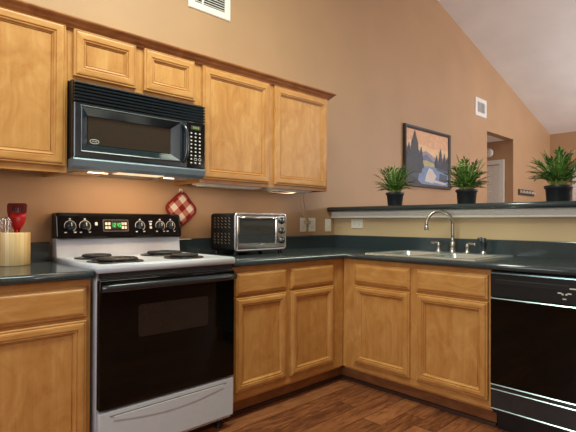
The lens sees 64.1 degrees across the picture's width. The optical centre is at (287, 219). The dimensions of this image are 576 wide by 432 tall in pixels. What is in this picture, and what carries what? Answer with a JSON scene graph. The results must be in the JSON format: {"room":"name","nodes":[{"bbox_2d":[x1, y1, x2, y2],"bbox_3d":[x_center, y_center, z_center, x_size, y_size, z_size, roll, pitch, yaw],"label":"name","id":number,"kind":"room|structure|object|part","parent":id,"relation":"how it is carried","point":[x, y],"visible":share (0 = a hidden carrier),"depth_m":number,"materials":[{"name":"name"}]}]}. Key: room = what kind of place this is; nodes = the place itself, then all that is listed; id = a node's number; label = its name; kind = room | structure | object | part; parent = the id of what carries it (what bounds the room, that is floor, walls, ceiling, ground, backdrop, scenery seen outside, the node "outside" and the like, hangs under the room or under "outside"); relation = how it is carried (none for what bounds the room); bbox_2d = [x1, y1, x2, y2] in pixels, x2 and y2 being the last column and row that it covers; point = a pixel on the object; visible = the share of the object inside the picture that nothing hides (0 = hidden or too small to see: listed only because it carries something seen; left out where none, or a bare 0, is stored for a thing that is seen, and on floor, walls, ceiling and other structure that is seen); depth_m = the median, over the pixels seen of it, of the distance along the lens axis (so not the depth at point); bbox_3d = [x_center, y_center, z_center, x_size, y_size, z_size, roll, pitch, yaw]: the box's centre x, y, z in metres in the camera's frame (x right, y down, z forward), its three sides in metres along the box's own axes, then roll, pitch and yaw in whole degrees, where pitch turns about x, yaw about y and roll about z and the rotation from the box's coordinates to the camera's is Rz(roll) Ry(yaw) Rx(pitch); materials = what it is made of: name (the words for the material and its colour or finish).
{"room":"kitchen","nodes":[
{"label":"kitchen","id":0,"kind":"room"},
{"bbox_2d":[0,0,549,260],"bbox_3d":[0.494,-1.031,4.285,11.525,4.371,0.120,0,0,-44],"label":"wall","id":1,"kind":"structure","parent":0,"point":[388,64],"depth_m":4.19,"materials":[{"name":"beige paint"}]},
{"bbox_2d":[0,6,67,176],"bbox_3d":[-1.411,-0.608,2.160,0.620,0.751,0.325,0,0,-44],"label":"upper cabinet","id":2,"kind":"object","parent":1,"relation":"attached to","point":[33,49],"visible":0.92,"depth_m":2.16,"materials":[{"name":"brown wood"}]},
{"bbox_3d":[-1.299,-0.612,2.066,0.431,0.565,0.004,0,0,-44],"label":"panel","id":3,"kind":"part","parent":2,"relation":"part of","materials":[{"name":"brown wood"}]},
{"bbox_2d":[30,242,49,261],"bbox_3d":[-1.521,0.171,2.267,0.638,0.104,0.019,0,0,-44],"label":"backsplash","id":4,"kind":"structure","parent":1,"relation":"attached to","point":[39,251],"depth_m":2.45,"materials":[{"name":"green stone"}]},
{"bbox_2d":[67,28,199,104],"bbox_3d":[-0.908,-0.832,2.639,0.764,0.294,0.325,0,0,-44],"label":"upper cabinet","id":5,"kind":"object","parent":1,"relation":"attached to","point":[93,58],"visible":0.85,"depth_m":2.48,"materials":[{"name":"brown wood"}]},
{"bbox_3d":[-0.946,-0.831,2.394,0.326,0.238,0.022,0,0,-44],"label":"door","id":6,"kind":"part","parent":5,"relation":"part of","materials":[{"name":"brown wood"}]},
{"bbox_3d":[-0.950,-0.831,2.398,0.193,0.105,0.004,0,0,-44],"label":"panel","id":7,"kind":"part","parent":5,"relation":"part of","materials":[{"name":"brown wood"}]},
{"bbox_2d":[63,79,204,181],"bbox_3d":[-0.880,-0.464,2.599,0.749,0.440,0.418,0,0,-44],"label":"microwave","id":8,"kind":"object","parent":5,"relation":"attached to","point":[112,132],"visible":1,"depth_m":2.44,"materials":[{"name":"black plastic"}]},
{"bbox_3d":[-0.815,-0.434,2.445,0.625,0.268,0.036,0,0,-44],"label":"door","id":9,"kind":"part","parent":8,"relation":"part of","materials":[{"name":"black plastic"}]},
{"bbox_2d":[63,157,204,181],"bbox_3d":[-0.893,-0.273,2.611,0.749,0.052,0.382,0,0,-44],"label":"hood","id":10,"kind":"object","parent":8,"relation":"attached to","point":[108,167],"depth_m":2.48,"materials":[{"name":"blue metal"}]},
{"bbox_3d":[-0.583,-0.433,2.624,0.047,0.226,0.021,0,0,30],"label":"handle","id":11,"kind":"part","parent":8,"relation":"part of","materials":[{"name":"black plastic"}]},
{"bbox_3d":[-0.546,-0.432,2.703,0.116,0.268,0.034,0,0,-44],"label":"control panel","id":12,"kind":"part","parent":8,"relation":"part of","materials":[{"name":"black plastic"}]},
{"bbox_3d":[-0.677,-0.829,2.650,0.324,0.238,0.022,0,0,-44],"label":"door","id":13,"kind":"part","parent":5,"relation":"part of","materials":[{"name":"brown wood"}]},
{"bbox_3d":[-0.681,-0.829,2.654,0.191,0.105,0.004,0,0,-44],"label":"panel","id":14,"kind":"part","parent":5,"relation":"part of","materials":[{"name":"brown wood"}]},
{"bbox_2d":[188,0,229,21],"bbox_3d":[-0.541,-1.592,3.208,0.347,0.325,0.011,0,0,-44],"label":"air vent","id":15,"kind":"object","parent":1,"relation":"in","point":[220,9],"visible":1,"depth_m":3.23,"materials":[{"name":"white metal"}]},
{"bbox_2d":[174,65,326,192],"bbox_3d":[-0.211,-0.598,3.303,1.162,0.751,0.325,0,0,-44],"label":"upper cabinet","id":16,"kind":"object","parent":1,"relation":"attached to","point":[258,133],"visible":0.89,"depth_m":3.12,"materials":[{"name":"brown wood"}]},
{"bbox_2d":[0,0,336,100],"bbox_3d":[-0.686,-0.966,2.830,2.609,0.047,0.353,0,0,-44],"label":"crown molding","id":17,"kind":"structure","parent":16,"relation":"attached to","point":[71,22],"depth_m":2.56,"materials":[{"name":"brown wood"}]},
{"bbox_2d":[192,183,261,189],"bbox_3d":[-0.395,-0.225,3.051,0.495,0.032,0.100,0,0,-44],"label":"light","id":18,"kind":"object","parent":16,"relation":"attached to","point":[195,184],"visible":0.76,"depth_m":3.00,"materials":[{"name":"white metal"}]},
{"bbox_2d":[196,185,257,189],"bbox_3d":[-0.393,-0.212,3.048,0.455,0.006,0.077,0,0,-44],"label":"diffuser","id":19,"kind":"object","parent":18,"relation":"attached to","point":[214,186],"depth_m":3.02,"materials":[{"name":"white plastic"}]},
{"bbox_3d":[-0.324,-0.592,2.986,0.542,0.692,0.022,0,0,-44],"label":"door","id":20,"kind":"part","parent":16,"relation":"part of","materials":[{"name":"brown wood"}]},
{"bbox_3d":[-0.328,-0.592,2.990,0.409,0.559,0.004,0,0,-44],"label":"panel","id":21,"kind":"part","parent":16,"relation":"part of","materials":[{"name":"brown wood"}]},
{"bbox_2d":[261,189,295,193],"bbox_3d":[-0.013,-0.212,3.417,0.052,0.053,0.516,0,0,41],"label":"power cord","id":22,"kind":"object","parent":16,"relation":"hanging from","point":[261,189],"visible":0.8,"depth_m":3.31,"materials":[{"name":"white plastic"}]},
{"bbox_2d":[258,187,310,192],"bbox_3d":[-0.017,-0.222,3.411,0.450,0.032,0.100,0,0,-44],"label":"light","id":23,"kind":"object","parent":16,"relation":"attached to","point":[264,188],"visible":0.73,"depth_m":3.37,"materials":[{"name":"white metal"}]},
{"bbox_2d":[262,189,308,192],"bbox_3d":[-0.014,-0.209,3.408,0.410,0.006,0.077,0,0,-44],"label":"diffuser","id":24,"kind":"object","parent":23,"relation":"attached to","point":[276,190],"depth_m":3.38,"materials":[{"name":"white plastic"}]},
{"bbox_3d":[0.104,-0.588,3.393,0.549,0.692,0.022,0,0,-44],"label":"door","id":25,"kind":"part","parent":16,"relation":"part of","materials":[{"name":"brown wood"}]},
{"bbox_3d":[0.100,-0.588,3.398,0.416,0.559,0.004,0,0,-44],"label":"panel","id":26,"kind":"part","parent":16,"relation":"part of","materials":[{"name":"brown wood"}]},
{"bbox_2d":[300,194,307,223],"bbox_3d":[0.123,-0.100,3.736,0.040,0.272,0.253,0,0,15],"label":"power cord","id":27,"kind":"object","parent":16,"relation":"hanging from","point":[305,222],"visible":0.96,"depth_m":3.79,"materials":[{"name":"brown plastic"}]},
{"bbox_2d":[179,235,333,252],"bbox_3d":[-0.159,0.182,3.564,1.597,0.104,0.019,0,0,-44],"label":"backsplash","id":28,"kind":"structure","parent":1,"relation":"attached to","point":[190,245],"depth_m":3.71,"materials":[{"name":"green stone"}]},
{"bbox_2d":[300,218,305,231],"bbox_3d":[0.129,0.044,3.846,0.072,0.118,0.008,0,0,-44],"label":"wall outlet","id":29,"kind":"object","parent":1,"relation":"attached to","point":[302,225],"visible":0.99,"depth_m":3.84,"materials":[{"name":"white plastic"}]},
{"bbox_2d":[308,218,314,231],"bbox_3d":[0.205,0.045,3.919,0.084,0.118,0.008,0,0,-44],"label":"wall outlet","id":30,"kind":"object","parent":1,"relation":"attached to","point":[311,227],"visible":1,"depth_m":3.91,"materials":[{"name":"white plastic"}]},
{"bbox_2d":[325,219,330,231],"bbox_3d":[0.360,0.051,4.057,0.074,0.112,0.021,0,0,-44],"label":"light switch","id":31,"kind":"object","parent":1,"relation":"attached to","point":[327,221],"visible":1,"depth_m":4.05,"materials":[{"name":"white plastic"}]},
{"bbox_2d":[403,123,450,189],"bbox_3d":[1.595,-0.690,5.223,1.002,0.663,0.034,0,0,-44],"label":"framed painting","id":32,"kind":"object","parent":1,"relation":"attached to","point":[426,152],"visible":0.97,"depth_m":5.20,"materials":[{"name":"paint"}]},
{"bbox_2d":[475,96,486,118],"bbox_3d":[2.600,-1.507,6.198,0.341,0.243,0.011,0,0,-44],"label":"air vent","id":33,"kind":"object","parent":1,"relation":"in","point":[480,104],"visible":1,"depth_m":6.18,"materials":[{"name":"white metal"}]},
{"bbox_2d":[518,189,535,196],"bbox_3d":[3.817,-0.426,7.315,0.650,0.092,0.069,0,0,-44],"label":"rail","id":34,"kind":"object","parent":1,"relation":"attached to","point":[520,191],"visible":1,"depth_m":7.29,"materials":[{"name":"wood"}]},
{"bbox_3d":[-0.705,-0.188,3.042,0.026,0.036,0.023,0,0,-44],"label":"wall hook","id":35,"kind":"object","parent":1,"relation":"attached to","visible":0},
{"bbox_2d":[165,190,195,225],"bbox_3d":[-0.705,-0.074,3.044,0.230,0.240,0.018,0,0,-44],"label":"pot holder","id":36,"kind":"object","parent":35,"relation":"hanging from","point":[181,205],"visible":0.88,"depth_m":3.04,"materials":[{"name":"red fabric"}]},
{"bbox_2d":[188,378,507,431],"bbox_3d":[1.699,1.193,2.999,11.525,0.080,9.600,0,0,-44],"label":"floor","id":37,"kind":"structure","parent":0,"point":[340,405],"depth_m":2.68,"materials":[{"name":"brown wood"}]},
{"bbox_2d":[0,279,89,431],"bbox_3d":[-1.313,0.700,2.041,0.634,0.874,0.630,0,0,-44],"label":"base cabinet","id":38,"kind":"object","parent":37,"relation":"on","point":[45,327],"visible":0.91,"depth_m":1.91,"materials":[{"name":"brown wood"}]},
{"bbox_3d":[-1.097,0.707,1.836,0.447,0.417,0.004,0,0,-44],"label":"panel","id":39,"kind":"part","parent":38,"relation":"part of","materials":[{"name":"brown wood"}]},
{"bbox_3d":[-1.092,0.358,1.833,0.564,0.134,0.020,0,0,-44],"label":"drawer","id":40,"kind":"part","parent":38,"relation":"part of","materials":[{"name":"brown wood"}]},
{"bbox_2d":[0,242,93,285],"bbox_3d":[-1.306,0.190,2.041,0.638,0.142,0.644,0,0,-44],"label":"countertop","id":41,"kind":"structure","parent":38,"relation":"on","point":[41,269],"depth_m":2.01,"materials":[{"name":"green stone"}]},
{"bbox_2d":[0,232,30,265],"bbox_3d":[-1.349,0.143,2.259,0.149,0.160,0.149,0,0,-44],"label":"utensil crock","id":42,"kind":"object","parent":41,"relation":"on","point":[15,248],"visible":0.95,"depth_m":2.20,"materials":[{"name":"brown wood"}]},
{"bbox_2d":[0,217,10,232],"bbox_3d":[-1.356,0.099,2.206,0.051,0.225,0.051,0,0,-44],"label":"whisk","id":43,"kind":"object","parent":42,"relation":"in","point":[2,217],"visible":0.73,"depth_m":2.20,"materials":[{"name":"silver metal"}]},
{"bbox_2d":[7,203,26,232],"bbox_3d":[-1.359,0.065,2.290,0.100,0.294,0.041,0,0,0],"label":"slotted turner","id":44,"kind":"object","parent":42,"relation":"in","point":[11,207],"visible":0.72,"depth_m":2.31,"materials":[{"name":"red plastic"}]},
{"bbox_3d":[-1.359,-0.035,2.305,0.100,0.095,0.012,0,0,0],"label":"blade","id":45,"kind":"part","parent":44,"relation":"part of","materials":[{"name":"red plastic"}]},
{"bbox_2d":[9,213,26,232],"bbox_3d":[-1.323,0.089,2.247,0.080,0.244,0.038,0,0,0],"label":"spoonula","id":46,"kind":"object","parent":42,"relation":"in","point":[17,219],"visible":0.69,"depth_m":2.25,"materials":[{"name":"red plastic"}]},
{"bbox_2d":[51,212,236,431],"bbox_3d":[-0.780,0.552,2.504,0.749,1.177,0.692,0,0,-44],"label":"range cooker","id":47,"kind":"object","parent":37,"relation":"on","point":[162,315],"visible":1,"depth_m":2.28,"materials":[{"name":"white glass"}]},
{"bbox_3d":[-1.168,0.035,2.476,0.048,0.048,0.031,0,0,-44],"label":"knob","id":48,"kind":"part","parent":47,"relation":"part of","materials":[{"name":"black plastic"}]},
{"bbox_3d":[-1.112,0.035,2.530,0.048,0.048,0.031,0,0,-44],"label":"knob","id":49,"kind":"part","parent":47,"relation":"part of","materials":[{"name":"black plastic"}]},
{"bbox_3d":[-0.992,0.034,2.655,0.139,0.058,0.011,0,0,-44],"label":"clock panel","id":50,"kind":"part","parent":47,"relation":"part of","materials":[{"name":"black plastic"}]},
{"bbox_3d":[-0.879,0.037,2.751,0.048,0.048,0.031,0,0,-44],"label":"knob","id":51,"kind":"part","parent":47,"relation":"part of","materials":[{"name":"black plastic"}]},
{"bbox_2d":[51,252,234,273],"bbox_3d":[-0.789,0.223,2.516,0.749,0.039,0.658,0,0,-44],"label":"cooktop","id":52,"kind":"object","parent":47,"relation":"in","point":[99,262],"depth_m":2.33,"materials":[{"name":"white metal"}]},
{"bbox_3d":[-0.784,0.038,2.841,0.048,0.048,0.031,0,0,-44],"label":"knob","id":53,"kind":"part","parent":47,"relation":"part of","materials":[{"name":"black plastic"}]},
{"bbox_3d":[-0.575,0.964,2.285,0.737,0.209,0.030,0,0,-44],"label":"drawer","id":54,"kind":"part","parent":47,"relation":"part of","materials":[{"name":"white metal"}]},
{"bbox_3d":[-0.572,0.562,2.286,0.737,0.578,0.034,0,0,-44],"label":"oven door","id":55,"kind":"part","parent":47,"relation":"part of","materials":[{"name":"black glass"}]},
{"bbox_3d":[-0.550,0.309,2.265,0.729,0.040,0.029,0,0,-44],"label":"handle","id":56,"kind":"part","parent":47,"relation":"part of","materials":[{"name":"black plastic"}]},
{"bbox_3d":[-0.564,0.909,2.274,0.597,0.049,0.003,0,0,-44],"label":"drawer pull","id":57,"kind":"part","parent":47,"relation":"part of","materials":[{"name":"white metal"}]},
{"bbox_3d":[-0.732,0.038,2.891,0.048,0.048,0.031,0,0,-44],"label":"knob","id":58,"kind":"part","parent":47,"relation":"part of","materials":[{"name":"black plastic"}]},
{"bbox_2d":[222,258,342,419],"bbox_3d":[-0.141,0.710,3.157,1.059,0.874,0.630,0,0,-44],"label":"base cabinet","id":59,"kind":"object","parent":37,"relation":"on","point":[288,317],"visible":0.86,"depth_m":2.88,"materials":[{"name":"brown wood"}]},
{"bbox_3d":[-0.153,0.715,2.726,0.394,0.534,0.022,0,0,-44],"label":"door","id":60,"kind":"part","parent":59,"relation":"part of","materials":[{"name":"brown wood"}]},
{"bbox_3d":[-0.152,0.366,2.728,0.394,0.134,0.020,0,0,-44],"label":"drawer","id":61,"kind":"part","parent":59,"relation":"part of","materials":[{"name":"brown wood"}]},
{"bbox_3d":[-0.157,0.715,2.731,0.277,0.417,0.004,0,0,-44],"label":"panel","id":62,"kind":"part","parent":59,"relation":"part of","materials":[{"name":"brown wood"}]},
{"bbox_3d":[0.014,1.136,2.991,1.059,0.020,0.018,0,0,-44],"label":"shoe moulding","id":63,"kind":"part","parent":59,"relation":"part of","materials":[{"name":"brown wood"}]},
{"bbox_3d":[0.165,0.717,3.029,0.408,0.534,0.022,0,0,-44],"label":"door","id":64,"kind":"part","parent":59,"relation":"part of","materials":[{"name":"brown wood"}]},
{"bbox_3d":[0.166,0.369,3.031,0.408,0.134,0.020,0,0,-44],"label":"drawer","id":65,"kind":"part","parent":59,"relation":"part of","materials":[{"name":"brown wood"}]},
{"bbox_3d":[0.161,0.717,3.033,0.291,0.417,0.004,0,0,-44],"label":"panel","id":66,"kind":"part","parent":59,"relation":"part of","materials":[{"name":"brown wood"}]},
{"bbox_2d":[342,258,496,426],"bbox_3d":[0.935,0.714,3.111,0.630,0.874,1.113,0,0,-44],"label":"base cabinet","id":67,"kind":"object","parent":37,"relation":"on","point":[419,333],"visible":0.88,"depth_m":2.79,"materials":[{"name":"brown wood"}]},
{"bbox_2d":[179,235,575,275],"bbox_3d":[0.782,0.200,2.576,1.597,0.142,2.749,0,0,-44],"label":"countertop","id":68,"kind":"structure","parent":67,"relation":"on","point":[540,257],"depth_m":3.04,"materials":[{"name":"green stone"}]},
{"bbox_2d":[211,213,285,255],"bbox_3d":[-0.255,0.095,3.160,0.451,0.275,0.314,0,0,-44],"label":"toaster oven","id":69,"kind":"object","parent":68,"relation":"on","point":[236,232],"visible":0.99,"depth_m":3.04,"materials":[{"name":"metal"}]},
{"bbox_3d":[-0.201,0.084,3.056,0.349,0.215,0.015,0,0,-44],"label":"door","id":70,"kind":"part","parent":69,"relation":"part of","materials":[{"name":"silver metal"}]},
{"bbox_3d":[-0.202,0.075,3.057,0.313,0.161,0.004,0,0,-44],"label":"glass","id":71,"kind":"part","parent":69,"relation":"part of","materials":[{"name":"grey glass"}]},
{"bbox_3d":[-0.183,-0.011,3.038,0.326,0.017,0.040,0,0,-44],"label":"handle","id":72,"kind":"part","parent":69,"relation":"part of","materials":[{"name":"silver metal"}]},
{"bbox_3d":[-0.178,0.083,3.080,0.451,0.251,0.016,0,0,-44],"label":"frame","id":73,"kind":"part","parent":69,"relation":"part of","materials":[{"name":"metal"}]},
{"bbox_3d":[-0.050,0.084,3.204,0.066,0.223,0.012,0,0,-44],"label":"control panel","id":74,"kind":"part","parent":69,"relation":"part of","materials":[{"name":"metal"}]},
{"bbox_3d":[-0.037,0.077,3.193,0.046,0.046,0.022,0,0,-44],"label":"knob","id":75,"kind":"part","parent":69,"relation":"part of","materials":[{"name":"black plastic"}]},
{"bbox_3d":[-0.037,0.009,3.194,0.046,0.046,0.022,0,0,-44],"label":"knob","id":76,"kind":"part","parent":69,"relation":"part of","materials":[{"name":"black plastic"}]},
{"bbox_2d":[365,250,512,260],"bbox_3d":[0.986,0.316,3.043,0.554,0.177,0.763,0,0,-44],"label":"sink","id":77,"kind":"object","parent":68,"relation":"in","point":[463,256],"visible":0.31,"depth_m":3.04,"materials":[{"name":"metal"}]},
{"bbox_3d":[0.840,0.316,3.148,0.389,0.177,0.316,0,0,-44],"label":"bowl","id":78,"kind":"part","parent":77,"relation":"part of","materials":[{"name":"metal"}]},
{"bbox_3d":[1.083,0.315,2.892,0.389,0.177,0.317,0,0,-44],"label":"bowl","id":79,"kind":"part","parent":77,"relation":"part of","materials":[{"name":"metal"}]},
{"bbox_2d":[477,237,486,253],"bbox_3d":[1.287,0.172,3.047,0.061,0.111,0.047,0,0,13],"label":"sprayer","id":80,"kind":"object","parent":77,"relation":"on","point":[483,241],"visible":0.99,"depth_m":3.03,"materials":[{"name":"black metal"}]},
{"bbox_2d":[424,210,475,252],"bbox_3d":[1.129,0.079,3.207,0.336,0.297,0.157,0,0,21],"label":"tap","id":81,"kind":"object","parent":68,"relation":"on","point":[426,227],"visible":1,"depth_m":3.20,"materials":[{"name":"silver metal"}]},
{"bbox_3d":[1.075,0.198,3.283,0.048,0.060,0.047,0,0,-44],"label":"handle","id":82,"kind":"part","parent":81,"relation":"part of","materials":[{"name":"silver metal"}]},
{"bbox_3d":[1.056,0.044,3.205,0.207,0.227,0.023,0,0,-2],"label":"spout","id":83,"kind":"part","parent":81,"relation":"part of","materials":[{"name":"silver metal"}]},
{"bbox_3d":[1.220,0.198,3.131,0.048,0.060,0.047,0,0,-44],"label":"handle","id":84,"kind":"part","parent":81,"relation":"part of","materials":[{"name":"silver metal"}]},
{"bbox_3d":[0.610,0.719,3.019,0.004,0.417,0.317,0,0,-44],"label":"panel","id":85,"kind":"part","parent":67,"relation":"part of","materials":[{"name":"brown wood"}]},
{"bbox_3d":[0.608,0.371,3.017,0.020,0.134,0.434,0,0,-44],"label":"drawer","id":86,"kind":"part","parent":67,"relation":"part of","materials":[{"name":"brown wood"}]},
{"bbox_3d":[0.606,0.719,3.015,0.022,0.534,0.434,0,0,-44],"label":"door","id":87,"kind":"part","parent":67,"relation":"part of","materials":[{"name":"brown wood"}]},
{"bbox_3d":[0.769,1.139,2.952,0.018,0.020,1.113,0,0,-44],"label":"shoe moulding","id":88,"kind":"part","parent":67,"relation":"part of","materials":[{"name":"brown wood"}]},
{"bbox_3d":[0.943,0.719,2.670,0.004,0.417,0.320,0,0,-44],"label":"panel","id":89,"kind":"part","parent":67,"relation":"part of","materials":[{"name":"brown wood"}]},
{"bbox_3d":[0.939,0.719,2.666,0.022,0.534,0.437,0,0,-44],"label":"door","id":90,"kind":"part","parent":67,"relation":"part of","materials":[{"name":"brown wood"}]},
{"bbox_3d":[0.940,0.370,2.668,0.020,0.134,0.437,0,0,-44],"label":"drawer","id":91,"kind":"part","parent":67,"relation":"part of","materials":[{"name":"brown wood"}]},
{"bbox_2d":[490,270,575,431],"bbox_3d":[1.514,0.716,2.472,0.616,0.868,0.602,0,0,-44],"label":"dishwasher","id":92,"kind":"object","parent":37,"relation":"on","point":[533,376],"visible":1,"depth_m":2.33,"materials":[{"name":"black plastic"}]},
{"bbox_3d":[1.365,1.081,2.330,0.023,0.134,0.590,0,0,-44],"label":"kick plate","id":93,"kind":"part","parent":92,"relation":"part of","materials":[{"name":"black plastic"}]},
{"bbox_3d":[1.310,0.652,2.278,0.040,0.465,0.598,0,0,-44],"label":"door","id":94,"kind":"part","parent":92,"relation":"part of","materials":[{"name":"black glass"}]},
{"bbox_3d":[1.311,0.952,2.277,0.036,0.124,0.598,0,0,-44],"label":"panel","id":95,"kind":"part","parent":92,"relation":"part of","materials":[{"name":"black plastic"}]},
{"bbox_3d":[1.312,0.348,2.279,0.040,0.132,0.598,0,0,-44],"label":"control panel","id":96,"kind":"part","parent":92,"relation":"part of","materials":[{"name":"black plastic"}]},
{"bbox_3d":[1.296,0.286,2.264,0.007,0.009,0.590,0,0,-44],"label":"trim","id":97,"kind":"part","parent":92,"relation":"part of","materials":[{"name":"metal"}]},
{"bbox_2d":[334,217,575,291],"bbox_3d":[1.403,0.542,3.167,0.120,1.222,2.750,0,0,-44],"label":"wall","id":98,"kind":"structure","parent":0,"point":[563,229],"depth_m":3.21,"materials":[{"name":"beige paint"}]},
{"bbox_2d":[351,219,362,227],"bbox_3d":[0.589,0.036,3.934,0.008,0.078,0.122,0,0,-44],"label":"wall outlet","id":99,"kind":"object","parent":98,"relation":"attached to","point":[355,223],"visible":1,"depth_m":3.93,"materials":[{"name":"white plastic"}]},
{"bbox_2d":[327,201,575,211],"bbox_3d":[1.425,-0.089,3.188,0.367,0.040,2.749,0,0,-44],"label":"bar ledge","id":100,"kind":"object","parent":98,"relation":"on","point":[543,204],"visible":0.93,"depth_m":3.16,"materials":[{"name":"green stone"}]},
{"bbox_2d":[373,164,414,205],"bbox_3d":[0.854,-0.282,3.724,0.369,0.345,0.334,0,0,-44],"label":"potted palm","id":101,"kind":"object","parent":100,"relation":"on","point":[394,197],"visible":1,"depth_m":3.66,"materials":[{"name":"green plant"}]},
{"bbox_2d":[386,192,403,205],"bbox_3d":[0.863,-0.163,3.712,0.148,0.108,0.148,0,0,-44],"label":"pot","id":102,"kind":"object","parent":100,"relation":"on","point":[393,198],"depth_m":3.66,"materials":[{"name":"black plastic"}]},
{"bbox_2d":[455,189,477,203],"bbox_3d":[1.273,-0.162,3.281,0.152,0.104,0.152,0,0,-44],"label":"pot","id":103,"kind":"object","parent":100,"relation":"on","point":[464,196],"depth_m":3.23,"materials":[{"name":"black plastic"}]},
{"bbox_2d":[443,157,490,203],"bbox_3d":[1.269,-0.290,3.285,0.362,0.361,0.348,0,0,-44],"label":"potted palm","id":104,"kind":"object","parent":100,"relation":"on","point":[467,178],"visible":0.99,"depth_m":3.23,"materials":[{"name":"green plant"}]},
{"bbox_2d":[527,146,575,200],"bbox_3d":[1.685,-0.287,2.858,0.411,0.353,0.401,0,0,-44],"label":"potted palm","id":105,"kind":"object","parent":100,"relation":"on","point":[557,172],"visible":0.99,"depth_m":2.80,"materials":[{"name":"green plant"}]},
{"bbox_2d":[544,185,573,200],"bbox_3d":[1.678,-0.160,2.856,0.161,0.100,0.161,0,0,-44],"label":"pot","id":106,"kind":"object","parent":100,"relation":"on","point":[553,192],"depth_m":2.80,"materials":[{"name":"black plastic"}]},
{"bbox_2d":[331,208,575,217],"bbox_3d":[1.346,-0.041,3.113,0.044,0.056,2.750,0,0,-44],"label":"trim","id":107,"kind":"structure","parent":98,"relation":"attached to","point":[531,212],"depth_m":3.17,"materials":[{"name":"white paint"}]},
{"bbox_2d":[334,235,575,258],"bbox_3d":[1.361,0.186,3.113,0.019,0.104,2.730,0,0,-44],"label":"backsplash","id":108,"kind":"structure","parent":98,"relation":"attached to","point":[522,248],"depth_m":3.20,"materials":[{"name":"green stone"}]},
{"bbox_2d":[487,141,504,201],"bbox_3d":[2.378,-0.017,8.147,0.100,2.395,2.880,0,0,-44],"label":"wall","id":109,"kind":"structure","parent":0,"point":[498,147],"depth_m":7.15,"materials":[{"name":"beige paint"}]},
{"bbox_2d":[487,148,492,156],"bbox_3d":[3.153,-1.049,7.239,0.040,0.144,0.144,0,0,-44],"label":"smoke detector","id":110,"kind":"object","parent":109,"relation":"attached to","point":[489,151],"visible":0.62,"depth_m":7.21,"materials":[{"name":"white paint"}]},
{"bbox_2d":[487,159,503,202],"bbox_3d":[2.991,0.127,7.419,0.103,2.105,0.961,0,0,-44],"label":"door","id":111,"kind":"structure","parent":109,"relation":"in","point":[495,190],"depth_m":7.18,"materials":[{"name":"white paint"}]},
{"bbox_2d":[487,135,504,142],"bbox_3d":[1.792,-1.259,7.660,1.636,0.080,2.980,0,0,-44],"label":"ceiling","id":112,"kind":"structure","parent":0,"point":[489,138],"depth_m":7.00,"materials":[{"name":"white paint"}]},
{"bbox_2d":[437,0,575,133],"bbox_3d":[2.740,-2.393,1.937,11.525,1.752,6.620,0,0,-44],"label":"ceiling","id":113,"kind":"structure","parent":0,"point":[531,44],"depth_m":5.91,"materials":[{"name":"paint"}]},
{"bbox_2d":[550,131,575,200],"bbox_3d":[6.911,-0.176,5.822,0.100,2.725,6.500,0,0,-44],"label":"wall","id":114,"kind":"structure","parent":0,"point":[567,141],"depth_m":7.97,"materials":[{"name":"beige paint"}]},
{"bbox_2d":[572,169,575,200],"bbox_3d":[5.200,0.151,7.534,0.103,2.075,0.950,0,0,-44],"label":"door","id":115,"kind":"structure","parent":114,"relation":"in","point":[574,186],"depth_m":7.85,"materials":[{"name":"white paint"}]}
]}

